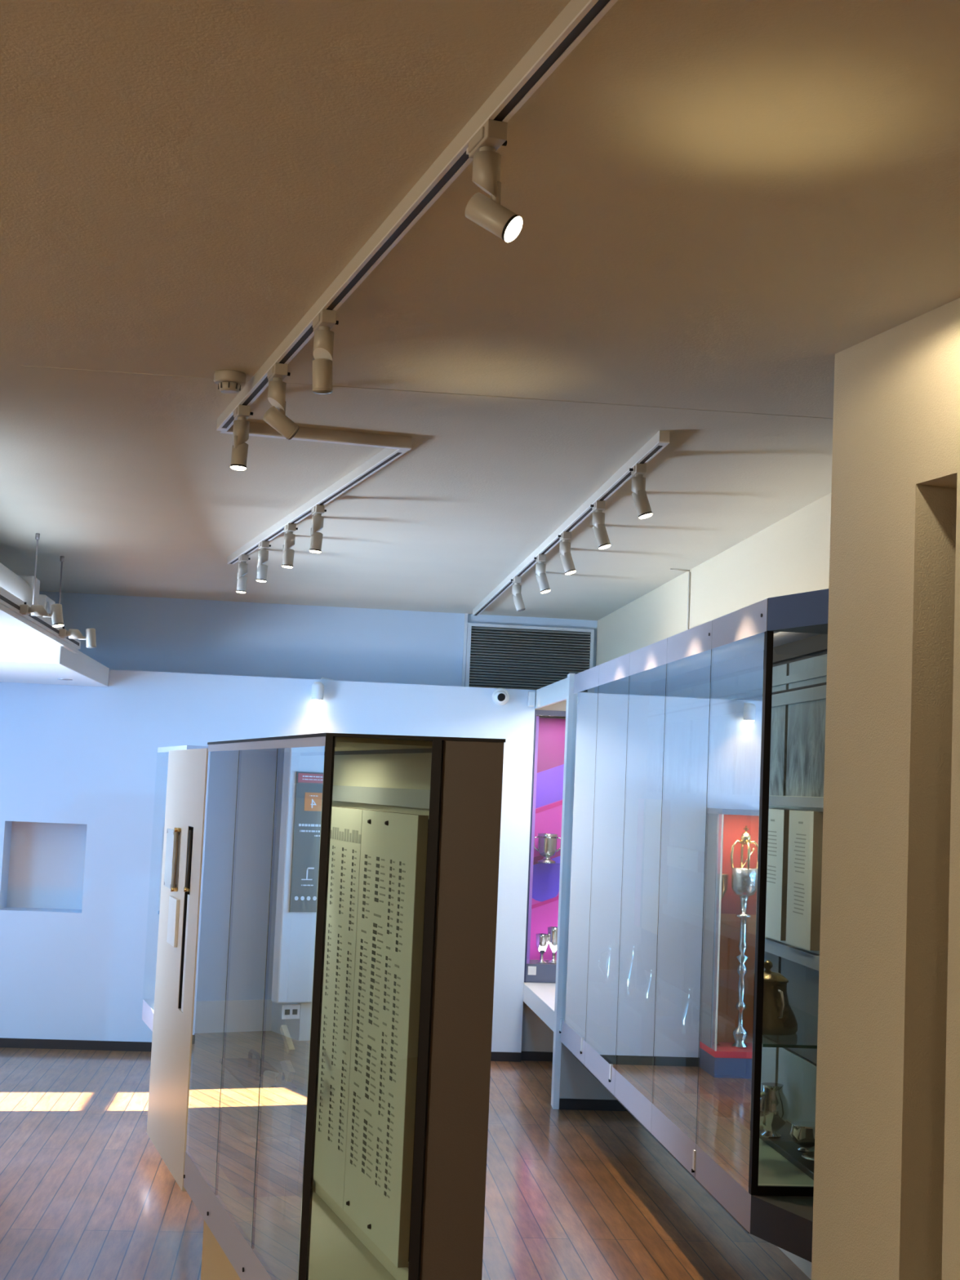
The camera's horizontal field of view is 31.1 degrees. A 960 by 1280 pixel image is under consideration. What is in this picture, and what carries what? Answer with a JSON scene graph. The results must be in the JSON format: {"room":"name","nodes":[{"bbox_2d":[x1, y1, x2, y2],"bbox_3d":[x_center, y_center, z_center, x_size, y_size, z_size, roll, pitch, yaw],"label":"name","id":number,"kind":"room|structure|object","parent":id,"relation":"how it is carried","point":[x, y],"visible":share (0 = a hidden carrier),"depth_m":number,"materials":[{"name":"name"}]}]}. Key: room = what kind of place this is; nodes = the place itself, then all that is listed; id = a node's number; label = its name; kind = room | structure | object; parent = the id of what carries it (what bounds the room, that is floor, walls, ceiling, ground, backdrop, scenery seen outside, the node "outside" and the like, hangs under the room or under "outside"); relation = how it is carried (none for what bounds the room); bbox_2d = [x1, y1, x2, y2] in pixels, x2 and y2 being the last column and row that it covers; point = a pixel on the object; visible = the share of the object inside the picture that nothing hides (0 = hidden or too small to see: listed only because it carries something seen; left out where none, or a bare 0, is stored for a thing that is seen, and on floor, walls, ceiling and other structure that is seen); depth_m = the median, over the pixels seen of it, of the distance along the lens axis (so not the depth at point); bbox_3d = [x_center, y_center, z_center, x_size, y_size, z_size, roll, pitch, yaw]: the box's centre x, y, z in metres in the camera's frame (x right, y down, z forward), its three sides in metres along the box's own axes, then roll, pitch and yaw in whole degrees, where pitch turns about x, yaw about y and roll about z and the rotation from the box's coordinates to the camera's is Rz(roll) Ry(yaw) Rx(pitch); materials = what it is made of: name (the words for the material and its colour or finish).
{"room":"museum","nodes":[
{"label":"museum","id":0,"kind":"room"},
{"bbox_2d":[0,669,535,1052],"bbox_3d":[-1.617,1.449,11.274,3.857,2.416,0.320,3,-5,-6],"label":"wall","id":1,"kind":"structure","parent":0,"point":[77,763],"depth_m":11.10,"materials":[{"name":"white paint"}]},
{"bbox_2d":[0,1037,552,1062],"bbox_3d":[-1.423,2.623,11.060,4.320,0.058,0.072,3,-5,-6],"label":"baseboard","id":2,"kind":"structure","parent":1,"relation":"attached to","point":[4,1042],"depth_m":10.93,"materials":[{"name":"black"}]},
{"bbox_2d":[311,677,332,701],"bbox_3d":[-1.035,0.323,11.261,0.088,0.161,0.193,0,-5,23],"label":"wall spotlight","id":3,"kind":"object","parent":1,"relation":"attached to","point":[317,687],"visible":1,"depth_m":11.17,"materials":[{"name":"white metal"}]},
{"bbox_2d":[492,688,509,705],"bbox_3d":[0.139,0.372,11.342,0.116,0.115,0.086,3,-5,-6],"label":"security camera","id":4,"kind":"object","parent":1,"relation":"attached to","point":[500,696],"visible":1,"depth_m":11.32,"materials":[{"name":"white plastic"}]},
{"bbox_2d":[527,691,535,706],"bbox_3d":[0.341,0.390,11.380,0.047,0.100,0.038,3,-5,-6],"label":"junction box","id":5,"kind":"object","parent":1,"relation":"attached to","point":[531,695],"visible":1,"depth_m":11.36,"materials":[{"name":"white plastic"}]},
{"bbox_2d":[39,591,597,983],"bbox_3d":[-1.151,1.236,11.631,3.810,2.940,0.100,3,-5,-6],"label":"wall","id":6,"kind":"structure","parent":0,"point":[133,633],"depth_m":11.66,"materials":[{"name":"blue paint"}]},
{"bbox_2d":[461,613,467,686],"bbox_3d":[-0.107,0.138,11.767,0.020,0.640,0.020,3,-5,-6],"label":"trim","id":7,"kind":"structure","parent":6,"relation":"attached to","point":[465,614],"depth_m":11.76,"materials":[{"name":"white paint"}]},
{"bbox_2d":[464,622,594,719],"bbox_3d":[0.336,0.242,11.799,0.873,0.675,0.030,3,-5,-6],"label":"air vent","id":8,"kind":"object","parent":6,"relation":"in","point":[505,656],"visible":0.53,"depth_m":11.80,"materials":[{"name":"black metal"}]},
{"bbox_2d":[0,1047,810,1279],"bbox_3d":[-1.017,2.124,4.160,8.200,0.100,15.200,3,-5,-6],"label":"floor","id":9,"kind":"structure","parent":0,"point":[86,1193],"depth_m":7.40,"materials":[{"name":"brown wood"}]},
{"bbox_2d":[142,745,208,1031],"bbox_3d":[-1.472,1.541,9.319,0.505,1.908,1.149,4,-5,-18],"label":"far showcase","id":10,"kind":"object","parent":9,"relation":"on","point":[162,762],"visible":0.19,"depth_m":9.54,"materials":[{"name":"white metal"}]},
{"bbox_2d":[146,748,277,1191],"bbox_3d":[-0.930,1.334,6.404,0.420,1.866,0.999,4,-5,-18],"label":"partition panel","id":11,"kind":"object","parent":9,"relation":"on","point":[187,771],"visible":0.23,"depth_m":6.26,"materials":[{"name":"white paint"}]},
{"bbox_2d":[164,828,179,888],"bbox_3d":[-1.167,0.826,6.528,0.024,0.218,0.200,4,-5,-18],"label":"plaque","id":12,"kind":"object","parent":11,"relation":"attached to","point":[171,834],"visible":1,"depth_m":6.50,"materials":[{"name":"white"}]},
{"bbox_2d":[166,895,179,946],"bbox_3d":[-1.143,1.047,6.422,0.012,0.173,0.195,4,-5,-18],"label":"plaque","id":13,"kind":"object","parent":11,"relation":"attached to","point":[174,903],"visible":1,"depth_m":6.38,"materials":[{"name":"white"}]},
{"bbox_2d":[170,827,181,891],"bbox_3d":[-1.132,0.817,6.420,0.024,0.236,0.016,4,-5,-18],"label":"brass rod","id":14,"kind":"object","parent":11,"relation":"attached to","point":[177,830],"visible":1,"depth_m":6.42,"materials":[{"name":"brown metal"}]},
{"bbox_2d":[181,894,189,1012],"bbox_3d":[-1.025,1.114,6.134,0.045,0.410,0.055,4,-5,-18],"label":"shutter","id":15,"kind":"object","parent":11,"relation":"hanging from","point":[188,900],"depth_m":6.12,"materials":[{"name":"white"}]},
{"bbox_2d":[183,830,191,892],"bbox_3d":[-1.037,0.786,6.135,0.020,0.218,0.016,4,-5,-18],"label":"brass rod","id":16,"kind":"object","parent":11,"relation":"attached to","point":[187,888],"visible":1,"depth_m":6.13,"materials":[{"name":"gold metal"}]},
{"bbox_2d":[183,733,505,1279],"bbox_3d":[-0.450,1.226,4.935,0.450,1.870,2.096,4,-5,-17],"label":"central showcase","id":17,"kind":"object","parent":9,"relation":"on","point":[258,908],"visible":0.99,"depth_m":4.42,"materials":[{"name":"clear glass"}]},
{"bbox_2d":[303,804,365,1209],"bbox_3d":[-0.426,1.060,5.155,0.048,1.115,0.587,4,-5,-17],"label":"board","id":18,"kind":"object","parent":17,"relation":"on","point":[335,1037],"visible":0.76,"depth_m":5.05,"materials":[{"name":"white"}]},
{"bbox_2d":[342,809,428,1267],"bbox_3d":[-0.251,1.020,4.599,0.055,1.115,0.581,4,-5,-18],"label":"board","id":19,"kind":"object","parent":17,"relation":"on","point":[380,1141],"visible":1,"depth_m":4.51,"materials":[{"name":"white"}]},
{"bbox_2d":[559,588,828,1262],"bbox_3d":[0.960,1.208,7.214,0.472,2.417,4.990,3,-5,-6],"label":"long showcase","id":20,"kind":"object","parent":9,"relation":"on","point":[724,719],"visible":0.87,"depth_m":6.67,"materials":[{"name":"clear glass"}]},
{"bbox_2d":[657,806,662,934],"bbox_3d":[0.943,1.208,9.250,0.042,0.705,0.450,3,-5,-6],"label":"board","id":21,"kind":"object","parent":20,"relation":"attached to","point":[661,806],"visible":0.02,"depth_m":9.05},
{"bbox_2d":[699,1004,817,1048],"bbox_3d":[1.053,1.377,6.195,0.399,0.023,1.202,3,-5,-6],"label":"glass shelf","id":22,"kind":"object","parent":20,"relation":"attached to","point":[806,1036],"visible":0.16,"depth_m":5.78,"materials":[{"name":"teal"}]},
{"bbox_2d":[752,960,797,1035],"bbox_3d":[0.984,1.218,5.907,0.212,0.240,0.217,3,-5,-6],"label":"coffee pot","id":23,"kind":"object","parent":22,"relation":"on","point":[779,1018],"visible":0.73,"depth_m":5.84,"materials":[{"name":"brown"}]},
{"bbox_2d":[764,808,794,941],"bbox_3d":[1.185,0.932,6.902,0.042,0.508,0.320,3,-5,-6],"label":"board","id":24,"kind":"object","parent":20,"relation":"attached to","point":[778,819],"visible":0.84,"depth_m":6.81,"materials":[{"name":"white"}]},
{"bbox_2d":[750,1120,814,1180],"bbox_3d":[1.111,1.812,6.277,0.170,0.023,1.280,3,-5,-6],"label":"glass shelf","id":25,"kind":"object","parent":20,"relation":"on","point":[784,1145],"visible":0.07,"depth_m":6.04,"materials":[{"name":"grey"}]},
{"bbox_2d":[750,1082,789,1138],"bbox_3d":[1.046,1.699,6.215,0.124,0.185,0.179,1,-5,20],"label":"jug","id":26,"kind":"object","parent":25,"relation":"on","point":[774,1108],"visible":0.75,"depth_m":6.20,"materials":[{"name":"silver metal"}]},
{"bbox_2d":[790,1120,815,1152],"bbox_3d":[1.129,1.727,6.003,0.133,0.100,0.118,3,-5,-6],"label":"sugar bowl","id":27,"kind":"object","parent":25,"relation":"on","point":[802,1132],"visible":0.8,"depth_m":5.96,"materials":[{"name":"silver metal"}]},
{"bbox_2d":[801,1151,814,1161],"bbox_3d":[1.160,1.743,5.764,0.170,0.031,0.170,3,-5,-6],"label":"dish","id":28,"kind":"object","parent":25,"relation":"on","point":[808,1155],"visible":0.16,"depth_m":5.78,"materials":[{"name":"silver metal"}]},
{"bbox_2d":[786,809,822,951],"bbox_3d":[1.225,0.900,6.510,0.042,0.508,0.320,3,-5,-6],"label":"board","id":29,"kind":"object","parent":20,"relation":"attached to","point":[805,827],"visible":1,"depth_m":6.44,"materials":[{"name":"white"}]},
{"bbox_2d":[0,0,959,620],"bbox_3d":[-0.887,-0.902,4.421,8.200,0.100,15.200,3,-5,-6],"label":"ceiling","id":30,"kind":"structure","parent":0,"point":[717,202],"depth_m":3.99,"materials":[{"name":"paint"}]},
{"bbox_2d":[0,533,109,687],"bbox_3d":[-2.687,-0.318,7.769,1.330,0.641,6.698,3,-5,-6],"label":"raft","id":31,"kind":"object","parent":30,"relation":"hanging from","point":[29,653],"visible":0.98,"depth_m":8.95,"materials":[{"name":"white"}]},
{"bbox_2d":[0,562,55,618],"bbox_3d":[-2.333,-0.375,7.246,0.348,0.293,5.180,3,-5,-6],"label":"air duct","id":32,"kind":"object","parent":31,"relation":"on","point":[20,586],"visible":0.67,"depth_m":9.03,"materials":[{"name":"white metal"}]},
{"bbox_2d":[0,591,80,648],"bbox_3d":[-1.955,-0.175,6.986,0.030,0.042,5.020,3,-5,-6],"label":"track","id":33,"kind":"object","parent":31,"relation":"attached to","point":[5,600],"visible":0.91,"depth_m":7.97,"materials":[{"name":"white metal"}]},
{"bbox_2d":[19,601,63,626],"bbox_3d":[-1.903,-0.108,7.518,0.186,0.102,0.120,3,-5,-6],"label":"track spotlight","id":34,"kind":"object","parent":33,"relation":"attached to","point":[56,615],"visible":1,"depth_m":7.48,"materials":[{"name":"beige metal"}]},
{"bbox_2d":[58,626,96,648],"bbox_3d":[-2.025,-0.011,8.708,0.184,0.102,0.120,3,-5,-6],"label":"track spotlight","id":35,"kind":"object","parent":33,"relation":"attached to","point":[91,638],"visible":1,"depth_m":8.67,"materials":[{"name":"beige metal"}]},
{"bbox_2d":[213,369,245,393],"bbox_3d":[-0.739,-0.759,5.090,0.094,0.056,0.094,3,-5,-6],"label":"smoke detector","id":36,"kind":"object","parent":30,"relation":"attached to","point":[228,381],"visible":1,"depth_m":5.06,"materials":[{"name":"beige plastic"}]},
{"bbox_2d":[220,422,412,450],"bbox_3d":[-0.552,-0.694,5.846,0.649,0.040,0.034,4,-5,-14],"label":"track","id":37,"kind":"object","parent":30,"relation":"attached to","point":[257,429],"visible":0.89,"depth_m":5.85,"materials":[{"name":"white metal"}]},
{"bbox_2d":[226,448,408,564],"bbox_3d":[-0.804,-0.551,7.626,0.034,0.040,3.550,4,-5,-18],"label":"track","id":38,"kind":"object","parent":30,"relation":"attached to","point":[386,455],"visible":1,"depth_m":7.03,"materials":[{"name":"white metal"}]},
{"bbox_2d":[235,554,250,593],"bbox_3d":[-1.224,-0.338,8.926,0.063,0.197,0.123,3,-5,-6],"label":"track spotlight","id":39,"kind":"object","parent":38,"relation":"hanging from","point":[242,558],"visible":1,"depth_m":8.89,"materials":[{"name":"beige metal"}]},
{"bbox_2d":[256,540,271,582],"bbox_3d":[-1.052,-0.377,8.392,0.063,0.197,0.123,3,-5,-6],"label":"track spotlight","id":40,"kind":"object","parent":38,"relation":"hanging from","point":[263,556],"visible":1,"depth_m":8.35,"materials":[{"name":"beige metal"}]},
{"bbox_2d":[281,523,297,568],"bbox_3d":[-0.858,-0.421,7.790,0.063,0.197,0.123,3,-5,-6],"label":"track spotlight","id":41,"kind":"object","parent":38,"relation":"hanging from","point":[289,538],"visible":1,"depth_m":7.75,"materials":[{"name":"beige metal"}]},
{"bbox_2d":[309,504,326,553],"bbox_3d":[-0.680,-0.461,7.237,0.063,0.197,0.123,3,-5,-6],"label":"track spotlight","id":42,"kind":"object","parent":38,"relation":"hanging from","point":[316,541],"visible":1,"depth_m":7.20,"materials":[{"name":"beige metal"}]},
{"bbox_2d":[216,0,617,431],"bbox_3d":[0.088,-0.929,2.805,0.034,0.040,6.200,4,-5,-18],"label":"track","id":43,"kind":"object","parent":30,"relation":"attached to","point":[578,18],"visible":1,"depth_m":3.28,"materials":[{"name":"white metal"}]},
{"bbox_2d":[230,404,253,470],"bbox_3d":[-0.742,-0.624,5.378,0.062,0.196,0.118,3,-5,-6],"label":"track spotlight","id":44,"kind":"object","parent":43,"relation":"hanging from","point":[241,425],"visible":1,"depth_m":5.34,"materials":[{"name":"beige metal"}]},
{"bbox_2d":[262,363,298,439],"bbox_3d":[-0.554,-0.661,4.835,0.102,0.200,0.138,3,-5,-6],"label":"track spotlight","id":45,"kind":"object","parent":43,"relation":"hanging from","point":[275,416],"visible":1,"depth_m":4.80,"materials":[{"name":"beige metal"}]},
{"bbox_2d":[312,309,338,394],"bbox_3d":[-0.389,-0.704,4.272,0.059,0.198,0.136,4,-5,-20],"label":"track spotlight","id":46,"kind":"object","parent":43,"relation":"hanging from","point":[323,340],"visible":1,"depth_m":4.23,"materials":[{"name":"beige metal"}]},
{"bbox_2d":[464,119,522,242],"bbox_3d":[0.010,-0.792,3.037,0.086,0.201,0.152,6,-6,-35],"label":"track spotlight","id":47,"kind":"object","parent":43,"relation":"hanging from","point":[488,213],"visible":1,"depth_m":3.00,"materials":[{"name":"beige metal"}]},
{"bbox_2d":[20,365,833,419],"bbox_3d":[0.129,-0.736,5.256,3.000,0.001,0.007,3,-5,-6],"label":"trim","id":48,"kind":"structure","parent":30,"relation":"attached to","point":[20,366],"depth_m":5.24,"materials":[{"name":"paint"}]},
{"bbox_2d":[472,430,670,616],"bbox_3d":[0.285,-0.422,8.579,0.034,0.040,5.952,3,-5,-6],"label":"track","id":49,"kind":"object","parent":30,"relation":"attached to","point":[660,440],"visible":0.81,"depth_m":7.09,"materials":[{"name":"white metal"}]},
{"bbox_2d":[511,576,525,612],"bbox_3d":[0.204,-0.244,9.357,0.085,0.188,0.120,3,-5,-6],"label":"track spotlight","id":50,"kind":"object","parent":49,"relation":"hanging from","point":[516,588],"visible":1,"depth_m":9.31,"materials":[{"name":"beige metal"}]},
{"bbox_2d":[533,554,550,593],"bbox_3d":[0.302,-0.319,8.445,0.085,0.188,0.120,3,-5,-6],"label":"track spotlight","id":51,"kind":"object","parent":49,"relation":"hanging from","point":[541,577],"visible":1,"depth_m":8.40,"materials":[{"name":"beige metal"}]},
{"bbox_2d":[557,531,576,574],"bbox_3d":[0.384,-0.381,7.682,0.085,0.188,0.120,3,-5,-6],"label":"track spotlight","id":52,"kind":"object","parent":49,"relation":"hanging from","point":[566,557],"visible":1,"depth_m":7.64,"materials":[{"name":"beige metal"}]},
{"bbox_2d":[590,500,610,549],"bbox_3d":[0.475,-0.450,6.840,0.085,0.188,0.120,3,-5,-6],"label":"track spotlight","id":53,"kind":"object","parent":49,"relation":"hanging from","point":[598,506],"visible":1,"depth_m":6.80,"materials":[{"name":"beige metal"}]},
{"bbox_2d":[629,463,652,519],"bbox_3d":[0.560,-0.515,6.047,0.085,0.188,0.120,3,-5,-6],"label":"track spotlight","id":54,"kind":"object","parent":49,"relation":"hanging from","point":[641,500],"visible":1,"depth_m":6.01,"materials":[{"name":"beige metal"}]},
{"bbox_2d":[520,700,566,1052],"bbox_3d":[0.523,1.565,11.553,0.463,2.416,0.340,3,-5,-6],"label":"wall","id":55,"kind":"structure","parent":0,"point":[536,1035],"depth_m":11.29,"materials":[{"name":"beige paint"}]},
{"bbox_2d":[524,709,565,982],"bbox_3d":[0.532,1.379,11.569,0.460,1.790,0.320,3,-5,-6],"label":"pink vitrine","id":56,"kind":"object","parent":55,"relation":"in","point":[548,745],"visible":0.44,"depth_m":11.67,"materials":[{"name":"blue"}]},
{"bbox_2d":[528,966,536,975],"bbox_3d":[0.342,2.170,11.322,0.054,0.056,0.006,3,-5,-6],"label":"number card","id":57,"kind":"object","parent":56,"relation":"attached to","point":[531,970],"visible":1,"depth_m":11.32,"materials":[{"name":"white paper"}]},
{"bbox_2d":[535,933,549,963],"bbox_3d":[0.411,2.045,11.431,0.092,0.190,0.092,3,-5,-6],"label":"goblet","id":58,"kind":"object","parent":56,"relation":"on","point":[542,940],"visible":1,"depth_m":11.40,"materials":[{"name":"silver metal"}]},
{"bbox_2d":[533,861,559,863],"bbox_3d":[0.541,1.494,11.545,0.436,0.006,0.230,3,-5,-6],"label":"glass shelf","id":59,"kind":"object","parent":56,"relation":"in","point":[533,861],"visible":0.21,"depth_m":11.46,"materials":[{"name":"clear glass"}]},
{"bbox_2d":[533,833,560,862],"bbox_3d":[0.450,1.391,11.529,0.140,0.190,0.152,-2,-7,42],"label":"cup","id":60,"kind":"object","parent":59,"relation":"on","point":[547,842],"visible":0.97,"depth_m":11.48,"materials":[{"name":"silver metal"}]},
{"bbox_2d":[546,926,557,964],"bbox_3d":[0.492,2.025,11.441,0.101,0.238,0.101,3,-5,-6],"label":"goblet","id":61,"kind":"object","parent":56,"relation":"on","point":[552,931],"visible":0.74,"depth_m":11.41,"materials":[{"name":"silver metal"}]},
{"bbox_2d":[559,681,629,1099],"bbox_3d":[0.715,1.384,9.719,0.455,2.357,0.045,3,-5,-6],"label":"wall","id":62,"kind":"structure","parent":0,"point":[576,1082],"depth_m":9.60,"materials":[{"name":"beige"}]},
{"bbox_2d":[551,673,575,1109],"bbox_3d":[0.466,1.402,9.745,0.033,2.425,0.140,3,-5,-6],"label":"display case post","id":63,"kind":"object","parent":62,"relation":"attached to","point":[557,1047],"depth_m":9.69,"materials":[{"name":"white metal"}]},
{"bbox_2d":[559,1097,627,1111],"bbox_3d":[0.664,2.587,9.611,0.455,0.060,0.052,3,-5,-6],"label":"baseboard","id":64,"kind":"structure","parent":62,"relation":"attached to","point":[564,1104],"depth_m":9.58,"materials":[{"name":"black"}]},
{"bbox_2d":[595,492,831,1279],"bbox_3d":[1.150,1.048,8.301,0.100,2.940,7.600,3,-5,-6],"label":"wall","id":65,"kind":"structure","parent":0,"point":[791,555],"depth_m":8.03,"materials":[{"name":"beige paint"}]},
{"bbox_2d":[523,982,555,1031],"bbox_3d":[0.586,2.248,10.545,0.463,0.117,1.560,3,-5,-6],"label":"shelf","id":66,"kind":"object","parent":65,"relation":"attached to","point":[540,997],"visible":0.24,"depth_m":10.65,"materials":[{"name":"white"}]},
{"bbox_2d":[534,677,567,708],"bbox_3d":[0.673,0.342,10.660,0.463,0.122,1.660,3,-5,-6],"label":"canopy","id":67,"kind":"object","parent":65,"relation":"attached to","point":[556,692],"visible":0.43,"depth_m":10.64,"materials":[{"name":"white"}]},
{"bbox_2d":[670,568,690,630],"bbox_3d":[1.036,-0.092,8.982,0.110,0.557,0.012,4,-5,-12],"label":"cable conduit","id":68,"kind":"object","parent":65,"relation":"attached to","point":[689,573],"visible":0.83,"depth_m":9.00,"materials":[{"name":"beige paint"}]},
{"bbox_2d":[811,297,959,1279],"bbox_3d":[2.376,0.466,0.953,0.700,2.940,7.600,4,-5,-18],"label":"wall","id":69,"kind":"structure","parent":0,"point":[886,1193],"depth_m":4.17,"materials":[{"name":"beige paint"}]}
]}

